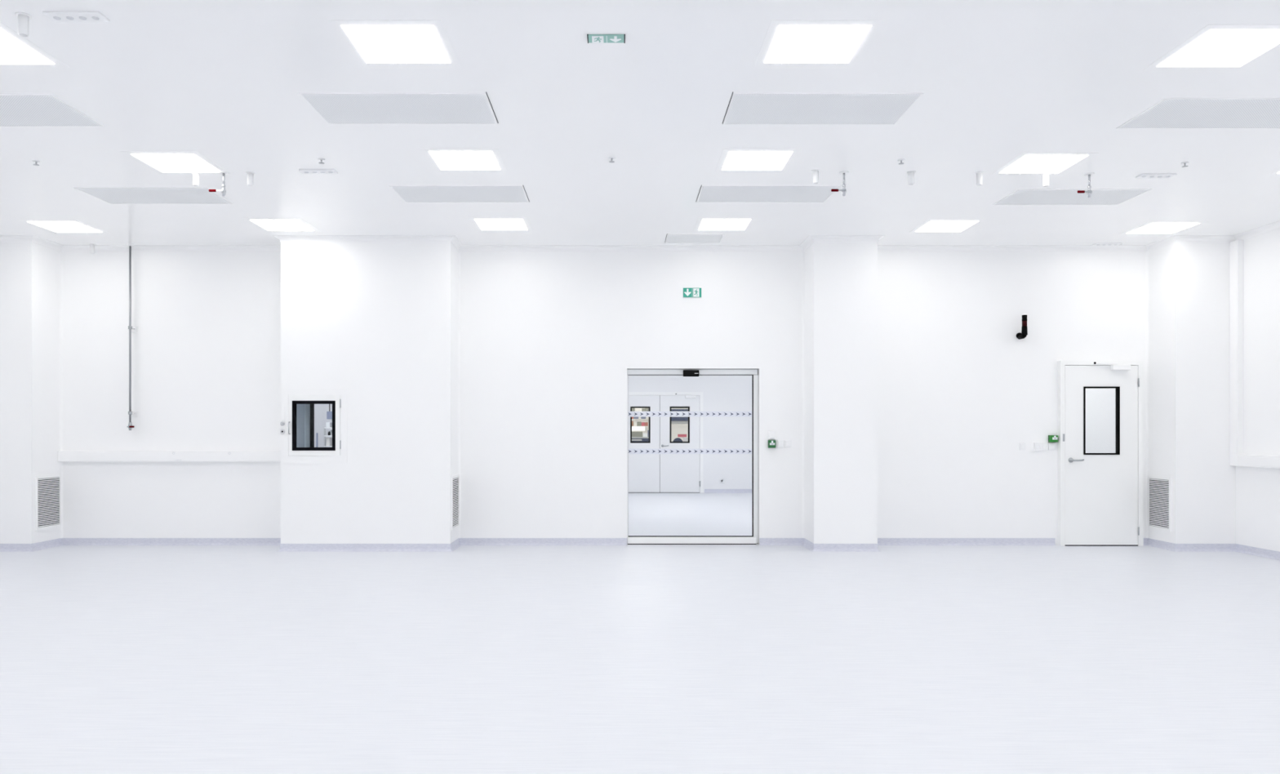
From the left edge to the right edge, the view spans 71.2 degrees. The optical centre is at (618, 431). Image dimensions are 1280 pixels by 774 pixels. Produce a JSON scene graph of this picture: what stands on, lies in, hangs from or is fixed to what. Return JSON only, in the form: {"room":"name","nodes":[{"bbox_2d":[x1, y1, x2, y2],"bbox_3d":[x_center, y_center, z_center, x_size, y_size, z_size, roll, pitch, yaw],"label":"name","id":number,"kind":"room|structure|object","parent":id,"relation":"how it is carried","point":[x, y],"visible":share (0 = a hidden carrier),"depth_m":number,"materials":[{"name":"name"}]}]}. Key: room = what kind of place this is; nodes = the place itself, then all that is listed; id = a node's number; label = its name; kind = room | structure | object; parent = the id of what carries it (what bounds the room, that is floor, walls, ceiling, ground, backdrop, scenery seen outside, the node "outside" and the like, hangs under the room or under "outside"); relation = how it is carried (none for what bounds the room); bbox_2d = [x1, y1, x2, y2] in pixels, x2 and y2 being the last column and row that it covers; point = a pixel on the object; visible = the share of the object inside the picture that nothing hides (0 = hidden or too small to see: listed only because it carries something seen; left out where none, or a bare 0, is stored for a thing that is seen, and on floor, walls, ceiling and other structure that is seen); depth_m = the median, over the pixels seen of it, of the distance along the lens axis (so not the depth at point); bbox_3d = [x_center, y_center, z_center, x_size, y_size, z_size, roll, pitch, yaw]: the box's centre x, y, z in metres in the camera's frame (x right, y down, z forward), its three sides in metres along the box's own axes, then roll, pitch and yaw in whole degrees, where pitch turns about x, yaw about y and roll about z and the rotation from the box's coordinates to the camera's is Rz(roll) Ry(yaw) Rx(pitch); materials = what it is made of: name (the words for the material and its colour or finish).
{"room":"clean room","nodes":[
{"label":"clean room","id":0,"kind":"room"},
{"bbox_2d":[0,242,59,543],"bbox_3d":[-6.620,-0.399,9.750,0.760,3.343,0.500,0,0,0],"label":"wall","id":1,"kind":"structure","parent":0,"point":[29,272],"depth_m":9.50,"materials":[{"name":"white paint"}]},
{"bbox_2d":[35,474,61,530],"bbox_3d":[-6.234,0.770,9.772,0.012,0.585,0.418,0,0,0],"label":"air vent","id":2,"kind":"object","parent":1,"relation":"in","point":[48,487],"visible":1,"depth_m":9.77,"materials":[{"name":"white metal"}]},
{"bbox_2d":[314,404,332,447],"bbox_3d":[-4.350,-0.177,11.650,5.900,2.900,2.900,0,0,0],"label":"wall","id":3,"kind":"structure","parent":0,"point":[320,410],"depth_m":13.00,"materials":[{"name":"grey paint"}]},
{"bbox_2d":[280,242,457,543],"bbox_3d":[-2.692,-0.399,9.750,1.804,3.343,0.500,0,0,0],"label":"wall","id":4,"kind":"structure","parent":0,"point":[377,322],"depth_m":9.50,"materials":[{"name":"white paint"}]},
{"bbox_2d":[0,537,626,551],"bbox_3d":[-3.454,1.233,3.700,7.092,0.080,12.600,0,0,0],"label":"baseboard","id":5,"kind":"structure","parent":4,"relation":"attached to","point":[451,547],"depth_m":9.98,"materials":[{"name":"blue plastic"}]},
{"bbox_2d":[280,388,347,463],"bbox_3d":[-3.239,-0.057,9.719,0.712,0.797,0.533,0,0,0],"label":"hatch","id":6,"kind":"object","parent":4,"relation":"attached to","point":[297,411],"visible":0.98,"depth_m":9.49,"materials":[{"name":"white metal"}]},
{"bbox_2d":[451,474,459,530],"bbox_3d":[-1.784,0.770,9.762,0.012,0.585,0.418,0,0,0],"label":"air vent","id":7,"kind":"object","parent":4,"relation":"in","point":[455,478],"visible":1,"depth_m":9.76,"materials":[{"name":"white metal"}]},
{"bbox_2d":[63,251,1145,545],"bbox_3d":[-0.222,-0.399,10.100,13.957,3.343,0.200,0,0,0],"label":"wall","id":8,"kind":"structure","parent":0,"point":[550,340],"depth_m":10.00,"materials":[{"name":"white paint"}]},
{"bbox_2d":[59,251,63,537],"bbox_3d":[-6.226,-0.408,9.986,0.028,3.203,0.028,0,0,0],"label":"trim","id":9,"kind":"structure","parent":8,"relation":"attached to","point":[61,253],"depth_m":9.99,"materials":[{"name":"white"}]},
{"bbox_2d":[125,244,137,430],"bbox_3d":[-5.403,-1.040,9.932,0.102,2.059,0.136,0,0,0],"label":"pipe","id":10,"kind":"object","parent":8,"relation":"attached to","point":[131,329],"visible":1,"depth_m":9.90,"materials":[{"name":"white metal"}]},
{"bbox_2d":[57,450,280,462],"bbox_3d":[-4.917,0.278,9.963,2.644,0.125,0.074,0,0,0],"label":"cable trunking","id":11,"kind":"object","parent":8,"relation":"attached to","point":[63,455],"visible":0.83,"depth_m":9.93,"materials":[{"name":"white plastic"}]},
{"bbox_2d":[457,251,461,537],"bbox_3d":[-1.776,-0.408,9.986,0.028,3.203,0.028,0,0,0],"label":"trim","id":12,"kind":"structure","parent":8,"relation":"attached to","point":[459,252],"depth_m":10.00,"materials":[{"name":"white"}]},
{"bbox_2d":[682,287,702,297],"bbox_3d":[0.822,-1.549,9.987,0.211,0.113,0.026,0,0,0],"label":"exit sign","id":13,"kind":"object","parent":8,"relation":"attached to","point":[687,292],"visible":1,"depth_m":9.98,"materials":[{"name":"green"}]},
{"bbox_2d":[684,288,691,296],"bbox_3d":[0.769,-1.550,9.976,0.078,0.083,0.002,0,0,0],"label":"print","id":14,"kind":"object","parent":13,"relation":"attached to","point":[687,292],"depth_m":9.98,"materials":[{"name":"white"}]},
{"bbox_2d":[693,288,699,296],"bbox_3d":[0.865,-1.549,9.976,0.066,0.093,0.002,0,0,0],"label":"print","id":15,"kind":"object","parent":13,"relation":"attached to","point":[695,291],"depth_m":9.98,"materials":[{"name":"white plastic"}]},
{"bbox_2d":[626,368,758,544],"bbox_3d":[0.832,0.286,10.099,1.476,1.971,0.182,0,0,0],"label":"door","id":16,"kind":"structure","parent":8,"relation":"in","point":[753,539],"depth_m":10.06,"materials":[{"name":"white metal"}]},
{"bbox_2d":[628,449,751,453],"bbox_3d":[0.802,0.226,10.091,1.397,0.038,0.001,0,0,0],"label":"print","id":17,"kind":"object","parent":16,"relation":"attached to","point":[629,451],"depth_m":10.09,"materials":[{"name":"blue plastic"}]},
{"bbox_2d":[628,412,751,415],"bbox_3d":[0.802,-0.196,10.091,1.397,0.038,0.001,0,0,0],"label":"print","id":18,"kind":"object","parent":16,"relation":"attached to","point":[629,413],"depth_m":10.09,"materials":[{"name":"blue plastic"}]},
{"bbox_2d":[768,440,775,447],"bbox_3d":[1.709,0.141,9.974,0.081,0.085,0.053,0,0,0],"label":"emergency door release","id":19,"kind":"object","parent":8,"relation":"attached to","point":[771,443],"visible":1,"depth_m":9.95,"materials":[{"name":"green plastic"}]},
{"bbox_2d":[768,431,775,439],"bbox_3d":[1.711,0.042,9.983,0.074,0.092,0.034,0,0,0],"label":"card reader","id":20,"kind":"object","parent":8,"relation":"attached to","point":[771,434],"visible":1,"depth_m":9.97,"materials":[{"name":"white plastic"}]},
{"bbox_2d":[801,251,804,537],"bbox_3d":[2.061,-0.408,9.986,0.028,3.203,0.028,0,0,0],"label":"trim","id":21,"kind":"structure","parent":8,"relation":"attached to","point":[802,252],"depth_m":9.99,"materials":[{"name":"white"}]},
{"bbox_2d":[759,537,1055,551],"bbox_3d":[3.227,1.233,9.732,3.306,0.080,0.535,0,0,0],"label":"baseboard","id":22,"kind":"structure","parent":8,"relation":"attached to","point":[812,547],"depth_m":9.99,"materials":[{"name":"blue plastic"}]},
{"bbox_2d":[1016,315,1027,339],"bbox_3d":[4.479,-1.155,9.917,0.066,0.255,0.166,0,0,0],"label":"beacon","id":23,"kind":"object","parent":8,"relation":"attached to","point":[1024,333],"visible":1,"depth_m":9.85,"materials":[{"name":"black plastic"}]},
{"bbox_2d":[1033,442,1040,450],"bbox_3d":[4.673,0.171,9.976,0.063,0.088,0.049,0,0,0],"label":"wall socket","id":24,"kind":"object","parent":8,"relation":"attached to","point":[1037,446],"visible":1,"depth_m":9.96,"materials":[{"name":"white plastic"}]},
{"bbox_2d":[1048,443,1056,449],"bbox_3d":[4.847,0.171,9.992,0.082,0.081,0.017,0,0,0],"label":"light switch","id":25,"kind":"object","parent":8,"relation":"attached to","point":[1051,446],"visible":1,"depth_m":9.99,"materials":[{"name":"white plastic"}]},
{"bbox_2d":[1048,435,1057,442],"bbox_3d":[4.849,0.082,9.974,0.090,0.079,0.053,0,0,0],"label":"emergency door release","id":26,"kind":"object","parent":8,"relation":"attached to","point":[1051,438],"visible":1,"depth_m":9.95,"materials":[{"name":"green plastic"}]},
{"bbox_2d":[1057,360,1143,546],"bbox_3d":[5.370,0.244,10.026,0.920,2.058,0.308,0,0,0],"label":"door","id":27,"kind":"structure","parent":8,"relation":"in","point":[1100,495],"depth_m":9.93,"materials":[{"name":"white metal"}]},
{"bbox_2d":[1145,251,1149,537],"bbox_3d":[5.906,-0.408,9.986,0.028,3.203,0.028,0,0,0],"label":"trim","id":28,"kind":"structure","parent":8,"relation":"attached to","point":[1147,253],"depth_m":9.99,"materials":[{"name":"white"}]},
{"bbox_2d":[0,493,1279,773],"bbox_3d":[0.129,1.323,12.200,14.657,0.100,29.600,0,0,0],"label":"floor","id":29,"kind":"structure","parent":0,"point":[114,659],"depth_m":5.08,"materials":[{"name":"plastic"}]},
{"bbox_2d":[324,426,332,447],"bbox_3d":[-3.993,0.606,12.590,0.187,1.334,0.400,0,0,0],"label":"equipment rack","id":30,"kind":"object","parent":29,"relation":"on","point":[325,428],"visible":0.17,"depth_m":12.39,"materials":[{"name":"white metal"}]},
{"bbox_2d":[325,437,332,445],"bbox_3d":[-4.045,0.144,12.490,0.054,0.113,0.140,0,0,0],"label":"storage box","id":31,"kind":"object","parent":30,"relation":"on","point":[328,440],"visible":0.8,"depth_m":12.42,"materials":[{"name":"white paint"}]},
{"bbox_2d":[631,436,648,441],"bbox_3d":[0.400,0.706,22.345,0.954,1.134,0.710,0,0,0],"label":"bench","id":32,"kind":"object","parent":29,"relation":"on","point":[633,438],"visible":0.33,"depth_m":22.00,"materials":[{"name":"grey paint"}]},
{"bbox_2d":[631,431,642,436],"bbox_3d":[0.409,0.073,22.300,0.355,0.130,0.400,0,0,0],"label":"machine","id":33,"kind":"object","parent":32,"relation":"on","point":[633,433],"visible":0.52,"depth_m":22.10,"materials":[{"name":"grey"}]},
{"bbox_2d":[631,418,648,426],"bbox_3d":[0.434,0.173,23.250,1.166,2.200,0.500,0,0,0],"label":"storage shelf","id":34,"kind":"object","parent":29,"relation":"on","point":[632,419],"visible":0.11,"depth_m":23.00,"materials":[{"name":"grey paint"}]},
{"bbox_2d":[631,426,644,431],"bbox_3d":[0.288,-0.067,22.875,0.767,0.102,0.150,0,0,0],"label":"lamp","id":35,"kind":"object","parent":34,"relation":"attached to","point":[633,428],"visible":0.45,"depth_m":22.80,"materials":[{"name":"white"}]},
{"bbox_2d":[626,542,759,545],"bbox_3d":[0.833,1.271,10.101,1.482,0.004,0.198,0,0,0],"label":"threshold","id":36,"kind":"object","parent":29,"relation":"on","point":[627,543],"visible":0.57,"depth_m":10.00,"materials":[{"name":"white metal"}]},
{"bbox_2d":[0,0,1279,244],"bbox_3d":[-0.222,-2.120,3.700,13.957,0.100,13.000,0,0,0],"label":"ceiling","id":37,"kind":"structure","parent":0,"point":[222,81],"depth_m":6.00,"materials":[{"name":"white paint"}]},
{"bbox_2d":[15,12,31,37],"bbox_3d":[-2.962,-2.020,4.447,0.068,0.100,0.068,0,0,0],"label":"pipe stub","id":38,"kind":"object","parent":37,"relation":"attached to","point":[23,18],"visible":1,"depth_m":4.43,"materials":[{"name":"white"}]},
{"bbox_2d":[0,22,69,67],"bbox_3d":[-3.410,-2.067,4.800,0.570,0.005,0.570,0,0,0],"label":"recessed light","id":39,"kind":"object","parent":37,"relation":"in","point":[14,53],"visible":1,"depth_m":4.90,"materials":[{"name":"white plastic"}]},
{"bbox_2d":[0,28,54,64],"bbox_3d":[-3.410,-2.067,4.800,0.472,0.004,0.462,0,0,0],"label":"diffuser","id":40,"kind":"object","parent":39,"relation":"attached to","point":[13,51],"depth_m":4.88,"materials":[{"name":"white plastic"}]},
{"bbox_2d":[0,93,105,127],"bbox_3d":[-4.055,-2.067,5.775,1.138,0.005,0.578,0,0,0],"label":"ceiling vent","id":41,"kind":"object","parent":37,"relation":"in","point":[16,110],"visible":1,"depth_m":5.82,"materials":[{"name":"white metal"}]},
{"bbox_2d":[19,220,109,233],"bbox_3d":[-5.600,-2.067,9.050,0.570,0.005,0.570,0,0,0],"label":"recessed light","id":42,"kind":"object","parent":37,"relation":"in","point":[54,226],"visible":1,"depth_m":9.03,"materials":[{"name":"white plastic"}]},
{"bbox_2d":[28,222,102,232],"bbox_3d":[-5.600,-2.067,9.050,0.472,0.004,0.462,0,0,0],"label":"diffuser","id":43,"kind":"object","parent":42,"relation":"attached to","point":[55,227],"depth_m":9.05,"materials":[{"name":"white plastic"}]},
{"bbox_2d":[42,11,109,22],"bbox_3d":[-2.689,-2.062,4.431,0.289,0.015,0.105,0,0,0],"label":"socket","id":44,"kind":"object","parent":37,"relation":"attached to","point":[56,16],"visible":1,"depth_m":4.43,"materials":[{"name":"white plastic"}]},
{"bbox_2d":[88,243,96,253],"bbox_3d":[-5.820,-2.020,9.885,0.068,0.100,0.068,0,0,0],"label":"pipe stub","id":45,"kind":"object","parent":37,"relation":"attached to","point":[91,245],"visible":1,"depth_m":9.87,"materials":[{"name":"white plastic"}]},
{"bbox_2d":[74,187,232,204],"bbox_3d":[-4.065,-2.067,7.855,1.118,0.005,0.538,0,0,0],"label":"ceiling vent","id":46,"kind":"object","parent":37,"relation":"in","point":[108,195],"visible":1,"depth_m":7.83,"materials":[{"name":"white metal"}]},
{"bbox_2d":[120,151,230,173],"bbox_3d":[-3.405,-2.067,6.900,0.570,0.005,0.570,0,0,0],"label":"recessed light","id":47,"kind":"object","parent":37,"relation":"in","point":[162,162],"visible":1,"depth_m":6.87,"materials":[{"name":"white plastic"}]},
{"bbox_2d":[131,154,220,172],"bbox_3d":[-3.405,-2.067,6.900,0.472,0.004,0.462,0,0,0],"label":"diffuser","id":48,"kind":"object","parent":47,"relation":"attached to","point":[159,162],"depth_m":6.88,"materials":[{"name":"white plastic"}]},
{"bbox_2d":[191,172,200,186],"bbox_3d":[-3.391,-2.020,7.168,0.068,0.100,0.068,0,0,0],"label":"pipe stub","id":49,"kind":"object","parent":37,"relation":"attached to","point":[195,175],"visible":1,"depth_m":7.15,"materials":[{"name":"white"}]},
{"bbox_2d":[208,171,228,196],"bbox_3d":[-3.196,-1.975,7.150,0.144,0.190,0.072,0,0,0],"label":"valve","id":50,"kind":"object","parent":37,"relation":"attached to","point":[223,190],"visible":1,"depth_m":7.14,"materials":[{"name":"white metal"}]},
{"bbox_2d":[245,171,254,186],"bbox_3d":[-2.951,-2.020,7.159,0.068,0.100,0.068,0,0,0],"label":"pipe stub","id":51,"kind":"object","parent":37,"relation":"attached to","point":[250,175],"visible":1,"depth_m":7.14,"materials":[{"name":"white"}]},
{"bbox_2d":[243,218,319,231],"bbox_3d":[-3.375,-2.067,8.980,0.570,0.005,0.570,0,0,0],"label":"recessed light","id":52,"kind":"object","parent":37,"relation":"in","point":[265,224],"visible":1,"depth_m":8.96,"materials":[{"name":"white plastic"}]},
{"bbox_2d":[298,168,337,173],"bbox_3d":[-2.375,-2.062,7.068,0.286,0.015,0.111,0,0,0],"label":"socket","id":53,"kind":"object","parent":37,"relation":"attached to","point":[303,171],"visible":1,"depth_m":7.06,"materials":[{"name":"white plastic"}]},
{"bbox_2d":[328,20,461,66],"bbox_3d":[-1.180,-2.067,4.785,0.570,0.005,0.570,0,0,0],"label":"recessed light","id":54,"kind":"object","parent":37,"relation":"in","point":[371,43],"visible":1,"depth_m":4.76,"materials":[{"name":"white plastic"}]},
{"bbox_2d":[341,25,450,63],"bbox_3d":[-1.180,-2.067,4.785,0.472,0.004,0.462,0,0,0],"label":"diffuser","id":55,"kind":"object","parent":54,"relation":"attached to","point":[372,44],"depth_m":4.76,"materials":[{"name":"white plastic"}]},
{"bbox_2d":[298,92,498,124],"bbox_3d":[-1.383,-2.067,5.732,1.152,0.005,0.564,0,0,0],"label":"ceiling vent","id":56,"kind":"object","parent":37,"relation":"in","point":[332,108],"visible":1,"depth_m":5.73,"materials":[{"name":"white metal"}]},
{"bbox_2d":[389,185,529,202],"bbox_3d":[-1.369,-2.067,7.792,1.131,0.005,0.564,0,0,0],"label":"ceiling vent","id":57,"kind":"object","parent":37,"relation":"in","point":[407,193],"visible":1,"depth_m":7.78,"materials":[{"name":"white metal"}]},
{"bbox_2d":[420,148,507,171],"bbox_3d":[-1.170,-2.067,6.835,0.570,0.005,0.570,0,0,0],"label":"recessed light","id":58,"kind":"object","parent":37,"relation":"in","point":[441,159],"visible":1,"depth_m":6.79,"materials":[{"name":"white plastic"}]},
{"bbox_2d":[428,151,500,169],"bbox_3d":[-1.170,-2.067,6.835,0.472,0.004,0.462,0,0,0],"label":"diffuser","id":59,"kind":"object","parent":58,"relation":"attached to","point":[442,160],"depth_m":6.81,"materials":[{"name":"white plastic"}]},
{"bbox_2d":[468,217,533,231],"bbox_3d":[-1.172,-2.067,8.945,0.570,0.005,0.570,0,0,0],"label":"recessed light","id":60,"kind":"object","parent":37,"relation":"in","point":[480,224],"visible":1,"depth_m":8.92,"materials":[{"name":"white plastic"}]},
{"bbox_2d":[586,34,625,43],"bbox_3d":[-0.066,-2.066,4.704,0.198,0.008,0.092,0,0,0],"label":"exit sign","id":61,"kind":"object","parent":37,"relation":"attached to","point":[592,38],"visible":1,"depth_m":4.70,"materials":[{"name":"green plastic"}]},
{"bbox_2d":[591,35,604,43],"bbox_3d":[-0.110,-2.063,4.707,0.061,0.001,0.079,0,0,0],"label":"print","id":62,"kind":"object","parent":61,"relation":"on","point":[595,39],"depth_m":4.71,"materials":[{"name":"white plastic"}]},
{"bbox_2d":[609,35,621,42],"bbox_3d":[-0.017,-2.063,4.705,0.062,0.001,0.072,0,0,0],"label":"print","id":63,"kind":"object","parent":61,"relation":"on","point":[612,38],"depth_m":4.70,"materials":[{"name":"white"}]},
{"bbox_2d":[0,220,1279,251],"bbox_3d":[-0.222,-2.041,3.700,13.557,0.059,12.600,0,0,0],"label":"coving","id":64,"kind":"structure","parent":37,"relation":"attached to","point":[452,239],"depth_m":9.94,"materials":[{"name":"white"}]},
{"bbox_2d":[664,234,724,243],"bbox_3d":[0.809,-2.067,9.587,0.610,0.005,0.454,0,0,0],"label":"ceiling vent","id":65,"kind":"object","parent":37,"relation":"in","point":[671,238],"visible":1,"depth_m":9.59,"materials":[{"name":"white metal"}]},
{"bbox_2d":[693,217,756,231],"bbox_3d":[1.055,-2.067,8.950,0.570,0.005,0.570,0,0,0],"label":"recessed light","id":66,"kind":"object","parent":37,"relation":"in","point":[707,224],"visible":1,"depth_m":8.92,"materials":[{"name":"white plastic"}]},
{"bbox_2d":[698,219,751,230],"bbox_3d":[1.055,-2.067,8.950,0.472,0.004,0.462,0,0,0],"label":"diffuser","id":67,"kind":"object","parent":66,"relation":"attached to","point":[706,224],"depth_m":8.94,"materials":[{"name":"white plastic"}]},
{"bbox_2d":[715,149,800,172],"bbox_3d":[1.052,-2.067,6.840,0.570,0.005,0.570,0,0,0],"label":"recessed light","id":68,"kind":"object","parent":37,"relation":"in","point":[736,160],"visible":1,"depth_m":6.81,"materials":[{"name":"white plastic"}]},
{"bbox_2d":[721,151,792,170],"bbox_3d":[1.052,-2.067,6.840,0.472,0.004,0.462,0,0,0],"label":"diffuser","id":69,"kind":"object","parent":68,"relation":"attached to","point":[735,161],"depth_m":6.83,"materials":[{"name":"white plastic"}]},
{"bbox_2d":[695,185,839,202],"bbox_3d":[1.280,-2.067,7.792,1.172,0.005,0.564,0,0,0],"label":"ceiling vent","id":70,"kind":"object","parent":37,"relation":"in","point":[708,193],"visible":1,"depth_m":7.78,"materials":[{"name":"white metal"}]},
{"bbox_2d":[811,168,820,183],"bbox_3d":[1.566,-2.020,7.096,0.068,0.100,0.068,0,0,0],"label":"pipe stub","id":71,"kind":"object","parent":37,"relation":"attached to","point":[815,172],"visible":1,"depth_m":7.08,"materials":[{"name":"white"}]},
{"bbox_2d":[754,20,884,66],"bbox_3d":[1.053,-2.067,4.785,0.570,0.005,0.570,0,0,0],"label":"recessed light","id":72,"kind":"object","parent":37,"relation":"in","point":[795,43],"visible":1,"depth_m":4.76,"materials":[{"name":"white plastic"}]},
{"bbox_2d":[764,25,871,63],"bbox_3d":[1.053,-2.067,4.785,0.472,0.004,0.462,0,0,0],"label":"diffuser","id":73,"kind":"object","parent":72,"relation":"attached to","point":[791,44],"depth_m":4.76,"materials":[{"name":"white plastic"}]},
{"bbox_2d":[722,92,924,124],"bbox_3d":[1.280,-2.067,5.737,1.171,0.005,0.574,0,0,0],"label":"ceiling vent","id":74,"kind":"object","parent":37,"relation":"in","point":[744,108],"visible":1,"depth_m":5.73,"materials":[{"name":"white metal"}]},
{"bbox_2d":[831,170,848,195],"bbox_3d":[1.764,-1.975,7.141,0.144,0.190,0.072,0,0,0],"label":"valve","id":75,"kind":"object","parent":37,"relation":"attached to","point":[843,190],"visible":1,"depth_m":7.13,"materials":[{"name":"white metal"}]},
{"bbox_2d":[906,170,915,185],"bbox_3d":[2.334,-2.020,7.132,0.068,0.100,0.068,0,0,0],"label":"pipe stub","id":76,"kind":"object","parent":37,"relation":"attached to","point":[911,173],"visible":1,"depth_m":7.11,"materials":[{"name":"white"}]},
{"bbox_2d":[909,219,985,232],"bbox_3d":[3.305,-2.067,9.020,0.570,0.005,0.570,0,0,0],"label":"recessed light","id":77,"kind":"object","parent":37,"relation":"in","point":[934,225],"visible":1,"depth_m":8.99,"materials":[{"name":"white plastic"}]},
{"bbox_2d":[915,221,977,231],"bbox_3d":[3.305,-2.067,9.020,0.472,0.004,0.462,0,0,0],"label":"diffuser","id":78,"kind":"object","parent":77,"relation":"attached to","point":[932,226],"depth_m":9.01,"materials":[{"name":"white plastic"}]},
{"bbox_2d":[974,171,983,186],"bbox_3d":[2.885,-2.020,7.150,0.068,0.100,0.068,0,0,0],"label":"pipe stub","id":79,"kind":"object","parent":37,"relation":"attached to","point":[979,174],"visible":1,"depth_m":7.13,"materials":[{"name":"white"}]},
{"bbox_2d":[991,152,1098,174],"bbox_3d":[3.283,-2.067,6.925,0.570,0.005,0.570,0,0,0],"label":"recessed light","id":80,"kind":"object","parent":37,"relation":"in","point":[1033,163],"visible":1,"depth_m":6.89,"materials":[{"name":"white plastic"}]},
{"bbox_2d":[1000,155,1088,173],"bbox_3d":[3.283,-2.067,6.925,0.472,0.004,0.462,0,0,0],"label":"diffuser","id":81,"kind":"object","parent":80,"relation":"attached to","point":[1027,163],"depth_m":6.90,"materials":[{"name":"white plastic"}]},
{"bbox_2d":[1041,173,1050,186],"bbox_3d":[3.435,-2.020,7.186,0.068,0.100,0.068,0,0,0],"label":"pipe stub","id":82,"kind":"object","parent":37,"relation":"attached to","point":[1045,175],"visible":1,"depth_m":7.17,"materials":[{"name":"white"}]},
{"bbox_2d":[993,189,1151,204],"bbox_3d":[3.985,-2.067,7.900,1.138,0.005,0.528,0,0,0],"label":"ceiling vent","id":83,"kind":"object","parent":37,"relation":"in","point":[1020,197],"visible":1,"depth_m":7.89,"materials":[{"name":"white metal"}]},
{"bbox_2d":[1077,172,1094,197],"bbox_3d":[3.747,-1.975,7.185,0.144,0.190,0.072,0,0,0],"label":"valve","id":84,"kind":"object","parent":37,"relation":"attached to","point":[1089,192],"visible":1,"depth_m":7.17,"materials":[{"name":"white metal"}]},
{"bbox_2d":[1092,242,1121,245],"bbox_3d":[5.361,-2.062,9.810,0.297,0.015,0.128,0,0,0],"label":"socket","id":85,"kind":"object","parent":37,"relation":"attached to","point":[1096,243],"visible":1,"depth_m":9.83,"materials":[{"name":"white plastic"}]},
{"bbox_2d":[1135,173,1177,177],"bbox_3d":[4.321,-2.062,7.192,0.295,0.015,0.092,0,0,0],"label":"socket","id":86,"kind":"object","parent":37,"relation":"attached to","point":[1141,175],"visible":1,"depth_m":7.19,"materials":[{"name":"white plastic"}]},
{"bbox_2d":[1120,222,1206,234],"bbox_3d":[5.540,-2.067,9.110,0.570,0.005,0.570,0,0,0],"label":"recessed light","id":87,"kind":"object","parent":37,"relation":"in","point":[1151,228],"visible":1,"depth_m":9.08,"materials":[{"name":"white plastic"}]},
{"bbox_2d":[1115,97,1279,128],"bbox_3d":[3.975,-2.067,5.830,1.158,0.005,0.548,0,0,0],"label":"ceiling vent","id":88,"kind":"object","parent":37,"relation":"in","point":[1169,113],"visible":1,"depth_m":5.83,"materials":[{"name":"white metal"}]},
{"bbox_2d":[1142,24,1279,70],"bbox_3d":[3.285,-2.067,4.835,0.570,0.005,0.570,0,0,0],"label":"recessed light","id":89,"kind":"object","parent":37,"relation":"in","point":[1224,46],"visible":1,"depth_m":4.83,"materials":[{"name":"white plastic"}]},
{"bbox_2d":[631,408,688,433],"bbox_3d":[1.300,-0.327,22.400,5.600,3.200,7.400,0,0,0],"label":"wall","id":90,"kind":"structure","parent":0,"point":[646,428],"depth_m":26.00,"materials":[{"name":"white paint"}]},
{"bbox_2d":[671,417,688,425],"bbox_3d":[1.620,-0.272,23.640,0.886,0.210,0.520,0,0,0],"label":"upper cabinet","id":91,"kind":"object","parent":90,"relation":"attached to","point":[673,420],"visible":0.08,"depth_m":23.40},
{"bbox_2d":[671,426,688,441],"bbox_3d":[1.616,0.122,23.240,0.796,0.471,0.040,0,0,0],"label":"partition panel","id":92,"kind":"object","parent":90,"relation":"attached to","point":[675,431],"visible":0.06,"depth_m":23.22,"materials":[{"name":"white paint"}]},
{"bbox_2d":[628,375,751,493],"bbox_3d":[1.600,-0.177,18.600,5.400,2.900,0.200,0,0,0],"label":"wall","id":93,"kind":"structure","parent":0,"point":[720,393],"depth_m":18.50,"materials":[{"name":"white"}]},
{"bbox_2d":[628,391,702,493],"bbox_3d":[0.851,0.230,18.567,1.791,2.087,0.266,0,0,0],"label":"door","id":94,"kind":"structure","parent":93,"relation":"in","point":[647,473],"depth_m":18.49,"materials":[{"name":"white metal"}]},
{"bbox_2d":[704,488,751,493],"bbox_3d":[2.988,1.233,18.483,2.424,0.080,0.035,0,0,0],"label":"baseboard","id":95,"kind":"structure","parent":93,"relation":"attached to","point":[706,491],"depth_m":18.49,"materials":[{"name":"blue plastic"}]},
{"bbox_2d":[804,242,877,543],"bbox_3d":[2.413,-0.399,9.750,0.675,3.343,0.500,0,0,0],"label":"wall","id":96,"kind":"structure","parent":0,"point":[841,278],"depth_m":9.50,"materials":[{"name":"white paint"}]},
{"bbox_2d":[1085,388,1115,453],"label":"window","id":97,"kind":"structure","parent":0,"point":[1100,403],"depth_m":12.20,"materials":[{"name":"white"}]},
{"bbox_2d":[1149,242,1235,543],"bbox_3d":[6.239,-0.399,9.750,0.637,3.343,0.500,0,0,0],"label":"pillar","id":98,"kind":"structure","parent":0,"point":[1189,282],"depth_m":9.50,"materials":[{"name":"white paint"}]},
{"bbox_2d":[1147,475,1171,532],"bbox_3d":[5.914,0.785,9.780,0.012,0.585,0.403,0,0,0],"label":"air vent","id":99,"kind":"object","parent":98,"relation":"in","point":[1159,488],"visible":1,"depth_m":9.77,"materials":[{"name":"white metal"}]},
{"bbox_2d":[1235,228,1279,551],"bbox_3d":[6.657,-0.399,3.700,0.200,3.343,12.600,0,0,0],"label":"wall","id":100,"kind":"structure","parent":0,"point":[1257,488],"depth_m":9.13,"materials":[{"name":"white paint"}]},
{"bbox_2d":[1143,537,1279,559],"bbox_3d":[6.206,1.233,3.700,0.702,0.080,12.600,0,0,0],"label":"baseboard","id":101,"kind":"structure","parent":100,"relation":"attached to","point":[1268,553],"depth_m":9.49,"materials":[{"name":"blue plastic"}]},
{"bbox_2d":[1230,240,1279,468],"bbox_3d":[6.523,-0.822,5.749,0.066,2.373,7.498,0,0,0],"label":"cable trunking","id":102,"kind":"object","parent":100,"relation":"attached to","point":[1237,458],"visible":1,"depth_m":9.38,"materials":[{"name":"white plastic"}]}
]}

